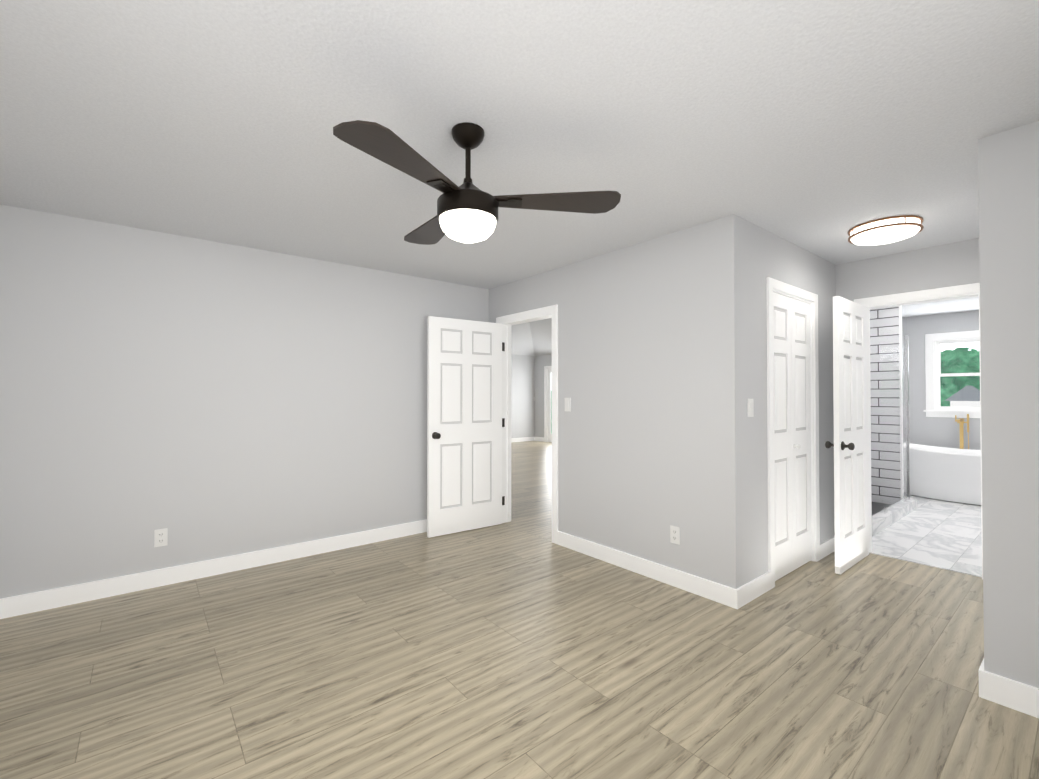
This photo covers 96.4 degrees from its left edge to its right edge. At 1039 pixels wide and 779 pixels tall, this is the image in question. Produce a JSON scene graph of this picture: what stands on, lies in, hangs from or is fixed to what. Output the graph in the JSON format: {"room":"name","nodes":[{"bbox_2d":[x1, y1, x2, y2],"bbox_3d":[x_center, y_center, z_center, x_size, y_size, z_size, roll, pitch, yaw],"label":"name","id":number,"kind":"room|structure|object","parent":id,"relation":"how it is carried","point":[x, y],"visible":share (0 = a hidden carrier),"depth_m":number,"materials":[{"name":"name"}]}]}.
{"room":"empty bedroom","nodes":[
{"label":"empty bedroom","id":0,"kind":"room"},
{"bbox_2d":[0,204,488,598],"bbox_3d":[-1.747,0.139,3.876,3.790,2.440,0.120,1,-1,-39],"label":"wall","id":1,"kind":"structure","parent":0,"point":[202,400],"depth_m":3.32,"materials":[{"name":"grey paint"}]},
{"bbox_2d":[154,528,167,546],"bbox_3d":[-2.469,1.021,3.200,0.072,0.118,0.009,1,-1,-39],"label":"electrical outlet","id":2,"kind":"object","parent":1,"relation":"attached to","point":[160,537],"visible":1,"depth_m":3.20,"materials":[{"name":"white plastic"}]},
{"bbox_2d":[0,519,426,618],"bbox_3d":[-1.692,1.300,3.819,3.520,0.115,0.016,1,-1,-39],"label":"baseboard","id":3,"kind":"structure","parent":1,"relation":"attached to","point":[12,606],"depth_m":3.28,"materials":[{"name":"white wood"}]},
{"bbox_2d":[0,441,1038,778],"bbox_3d":[0.230,1.415,6.150,9.800,0.060,11.400,1,-1,-39],"label":"floor","id":4,"kind":"structure","parent":0,"point":[520,645],"depth_m":2.19,"materials":[{"name":"brown wood"}]},
{"bbox_2d":[0,0,1038,317],"bbox_3d":[2.092,-1.114,3.711,9.600,0.060,5.220,1,-1,-39],"label":"ceiling","id":5,"kind":"structure","parent":0,"point":[820,128],"depth_m":1.87,"materials":[{"name":"paint"}]},
{"bbox_2d":[333,120,620,244],"bbox_3d":[-0.313,-0.869,2.038,1.154,0.468,1.091,1,-1,-39],"label":"ceiling fan","id":6,"kind":"object","parent":5,"relation":"hanging from","point":[467,210],"visible":1,"depth_m":1.91,"materials":[{"name":"brown metal"}]},
{"bbox_2d":[848,215,923,244],"bbox_3d":[2.432,-1.042,3.098,0.398,0.098,0.398,1,-1,-39],"label":"light","id":7,"kind":"object","parent":5,"relation":"attached to","point":[886,230],"visible":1,"depth_m":3.00,"materials":[{"name":"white glass"}]},
{"bbox_2d":[511,354,534,437],"bbox_3d":[-1.853,0.229,11.628,6.020,2.440,0.120,1,-1,-39],"label":"wall","id":8,"kind":"structure","parent":0,"point":[522,397],"depth_m":13.13,"materials":[{"name":"grey paint"}]},
{"bbox_2d":[511,437,535,441],"bbox_3d":[-1.803,1.391,11.567,5.760,0.115,0.016,1,-1,-39],"label":"baseboard","id":9,"kind":"structure","parent":8,"relation":"attached to","point":[523,438],"depth_m":13.13,"materials":[{"name":"white wood"}]},
{"bbox_2d":[512,318,551,355],"bbox_3d":[0.470,-1.859,8.772,5.780,1.668,7.280,1,-1,-39],"label":"ceiling","id":10,"kind":"structure","parent":0,"point":[533,338],"depth_m":12.26,"materials":[{"name":"paint"}]},
{"bbox_2d":[535,354,551,436],"bbox_3d":[2.766,0.217,10.601,0.120,2.440,7.280,1,-1,-39],"label":"wall","id":11,"kind":"structure","parent":0,"point":[541,361],"depth_m":13.21,"materials":[{"name":"grey paint"}]},
{"bbox_2d":[536,437,543,440],"bbox_3d":[0.571,1.410,13.200,0.016,0.115,0.415,1,-1,-39],"label":"baseboard","id":12,"kind":"structure","parent":11,"relation":"attached to","point":[537,438],"depth_m":13.17,"materials":[{"name":"white wood"}]},
{"bbox_2d":[544,366,551,441],"bbox_3d":[1.077,0.404,12.679,0.136,2.115,1.050,1,-1,-39],"label":"french door","id":13,"kind":"structure","parent":11,"relation":"in","point":[547,405],"depth_m":12.99,"materials":[{"name":"white wood"}]},
{"bbox_2d":[489,121,1038,687],"bbox_3d":[1.295,0.129,3.028,0.120,2.440,5.020,1,-1,-39],"label":"wall","id":14,"kind":"structure","parent":0,"point":[651,386],"depth_m":3.05,"materials":[{"name":"grey paint"}]},
{"bbox_2d":[427,316,501,537],"bbox_3d":[-0.523,0.343,4.521,0.811,2.030,0.185,1,-1,-39],"label":"door","id":15,"kind":"structure","parent":14,"relation":"in","point":[464,425],"depth_m":4.47,"materials":[{"name":"white wood"}]},
{"bbox_2d":[496,304,557,543],"bbox_3d":[0.102,0.308,4.505,0.152,2.115,0.910,1,-1,-39],"label":"door frame","id":16,"kind":"structure","parent":14,"relation":"attached to","point":[507,322],"depth_m":4.70,"materials":[{"name":"white wood"}]},
{"bbox_2d":[565,398,570,411],"bbox_3d":[0.415,0.130,4.014,0.012,0.118,0.072,1,-1,-39],"label":"light switch","id":17,"kind":"object","parent":14,"relation":"attached to","point":[567,404],"visible":1,"depth_m":4.00,"materials":[{"name":"white plastic"}]},
{"bbox_2d":[557,531,739,608],"bbox_3d":[0.837,1.296,3.474,0.016,0.115,1.601,1,-1,-39],"label":"baseboard","id":18,"kind":"structure","parent":14,"relation":"attached to","point":[708,589],"depth_m":3.29,"materials":[{"name":"white wood"}]},
{"bbox_2d":[670,525,679,544],"bbox_3d":[1.069,1.001,3.196,0.009,0.118,0.072,1,-1,-39],"label":"electrical outlet","id":19,"kind":"object","parent":14,"relation":"attached to","point":[674,534],"visible":1,"depth_m":3.19,"materials":[{"name":"white plastic"}]},
{"bbox_2d":[979,658,987,699],"bbox_3d":[2.702,1.286,2.595,1.816,0.115,0.040,1,-1,-39],"label":"baseboard","id":20,"kind":"structure","parent":14,"relation":"attached to","point":[983,675],"depth_m":2.01,"materials":[{"name":"white wood"}]},
{"bbox_2d":[988,672,1038,717],"bbox_3d":[2.376,1.274,1.567,0.016,0.115,1.110,1,-1,-39],"label":"baseboard","id":21,"kind":"structure","parent":14,"relation":"attached to","point":[1010,693],"depth_m":1.94,"materials":[{"name":"white wood"}]},
{"bbox_2d":[743,219,835,583],"bbox_3d":[2.046,0.134,3.531,1.680,2.440,0.120,1,-1,-39],"label":"wall","id":22,"kind":"structure","parent":0,"point":[766,253],"depth_m":3.14,"materials":[{"name":"grey paint"}]},
{"bbox_2d":[747,399,753,416],"bbox_3d":[1.496,0.118,3.003,0.072,0.118,0.012,1,-1,-39],"label":"light switch","id":23,"kind":"object","parent":22,"relation":"attached to","point":[750,407],"visible":1,"depth_m":2.99,"materials":[{"name":"white plastic"}]},
{"bbox_2d":[740,572,770,607],"bbox_3d":[1.524,1.291,3.009,0.430,0.115,0.016,1,-1,-39],"label":"baseboard","id":24,"kind":"structure","parent":22,"relation":"attached to","point":[760,585],"depth_m":3.00,"materials":[{"name":"white wood"}]},
{"bbox_2d":[773,292,811,580],"bbox_3d":[2.028,0.328,3.447,0.728,2.030,0.077,1,-1,-39],"label":"bifold closet door","id":25,"kind":"structure","parent":22,"relation":"in","point":[792,438],"depth_m":3.45,"materials":[{"name":"white wood"}]},
{"bbox_2d":[766,277,819,588],"bbox_3d":[2.000,0.296,3.482,0.890,2.115,0.136,1,-1,-39],"label":"door frame","id":26,"kind":"structure","parent":22,"relation":"attached to","point":[785,289],"depth_m":3.48,"materials":[{"name":"white wood"}]},
{"bbox_2d":[820,536,834,559],"bbox_3d":[2.563,1.301,3.848,0.460,0.115,0.016,1,-1,-39],"label":"baseboard","id":27,"kind":"structure","parent":22,"relation":"attached to","point":[827,547],"depth_m":3.80,"materials":[{"name":"white wood"}]},
{"bbox_2d":[870,306,903,504],"bbox_3d":[4.095,0.163,5.986,0.108,2.440,1.332,1,-1,-39],"label":"shower wall tile","id":28,"kind":"structure","parent":0,"point":[885,319],"depth_m":5.55,"materials":[{"name":"white tile"}]},
{"bbox_2d":[835,238,979,301],"bbox_3d":[2.979,0.138,3.808,0.120,2.440,3.320,1,-1,-39],"label":"wall","id":29,"kind":"structure","parent":0,"point":[948,265],"depth_m":3.63,"materials":[{"name":"grey paint"}]},
{"bbox_2d":[825,296,868,574],"bbox_3d":[2.591,0.333,3.619,0.695,2.030,0.185,1,-1,-39],"label":"bathroom door","id":30,"kind":"structure","parent":29,"relation":"in","point":[850,445],"depth_m":3.55,"materials":[{"name":"white wood"}]},
{"bbox_2d":[872,498,916,535],"bbox_3d":[3.722,1.319,4.744,2.230,0.100,0.105,1,-1,-39],"label":"sill","id":31,"kind":"structure","parent":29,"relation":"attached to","point":[881,520],"depth_m":4.80,"materials":[{"name":"stone"}]},
{"bbox_2d":[879,329,909,512],"bbox_3d":[4.078,0.322,5.044,1.085,1.900,0.026,1,-1,-39],"label":"glass wall","id":32,"kind":"structure","parent":31,"relation":"on","point":[907,453],"depth_m":5.37,"materials":[{"name":"clear glass"}]},
{"bbox_2d":[854,283,982,579],"bbox_3d":[3.129,0.298,3.620,0.152,2.115,0.828,1,-1,-39],"label":"door frame","id":33,"kind":"structure","parent":29,"relation":"attached to","point":[940,294],"depth_m":3.64,"materials":[{"name":"white wood"}]},
{"bbox_2d":[872,493,981,574],"bbox_3d":[4.576,1.402,5.031,4.040,0.060,3.400,1,-1,-39],"label":"floor","id":34,"kind":"structure","parent":0,"point":[947,534],"depth_m":4.31,"materials":[{"name":"tile"}]},
{"bbox_2d":[872,502,891,515],"bbox_3d":[3.240,1.367,5.277,2.110,0.015,1.300,1,-1,-39],"label":"pan","id":35,"kind":"object","parent":34,"relation":"on","point":[877,507],"depth_m":5.41,"materials":[{"name":"grey"}]},
{"bbox_2d":[869,551,981,576],"bbox_3d":[3.132,1.352,3.611,0.040,0.006,0.674,1,-1,-39],"label":"threshold","id":36,"kind":"object","parent":34,"relation":"on","point":[940,567],"visible":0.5,"depth_m":3.58,"materials":[{"name":"stone"}]},
{"bbox_2d":[903,442,980,505],"bbox_3d":[5.580,1.040,5.781,0.750,0.681,1.720,1,-1,-39],"label":"bathtub","id":37,"kind":"object","parent":34,"relation":"on","point":[946,474],"visible":0.42,"depth_m":5.73,"materials":[{"name":"white ceramic"}]},
{"bbox_2d":[955,414,968,448],"bbox_3d":[5.837,0.855,6.138,0.236,1.060,0.135,1,-1,-39],"label":"tub filler","id":38,"kind":"object","parent":34,"relation":"on","point":[960,421],"visible":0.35,"depth_m":6.18,"materials":[{"name":"gold metal"}]},
{"bbox_2d":[902,310,980,449],"bbox_3d":[6.015,0.167,6.335,0.120,2.440,3.440,1,-1,-39],"label":"wall","id":39,"kind":"structure","parent":0,"point":[935,431],"depth_m":6.57,"materials":[{"name":"grey paint"}]},
{"bbox_2d":[924,330,979,417],"bbox_3d":[6.085,-0.202,6.216,0.165,1.165,1.020,1,-1,-39],"label":"bathroom window","id":40,"kind":"structure","parent":39,"relation":"in","point":[934,407],"depth_m":6.48,"materials":[{"name":"white wood"}]},
{"label":"outside","id":41,"kind":"structure","parent":0,"visible":0},
{"bbox_2d":[551,373,551,432],"bbox_3d":[2.290,-0.275,13.808,0.001,5.500,5.500,1,-1,-39],"label":"window","id":42,"kind":"structure","parent":41,"point":[551,402],"depth_m":15.33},
{"bbox_2d":[940,342,979,405],"bbox_3d":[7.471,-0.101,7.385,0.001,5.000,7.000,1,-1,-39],"label":"tree","id":43,"kind":"object","parent":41,"point":[957,359],"depth_m":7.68,"materials":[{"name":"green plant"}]},
{"bbox_2d":[945,385,979,406],"bbox_3d":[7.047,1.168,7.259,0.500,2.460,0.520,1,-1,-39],"label":"shed","id":44,"kind":"object","parent":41,"point":[966,391],"depth_m":7.14,"materials":[{"name":"grey"}]}
]}

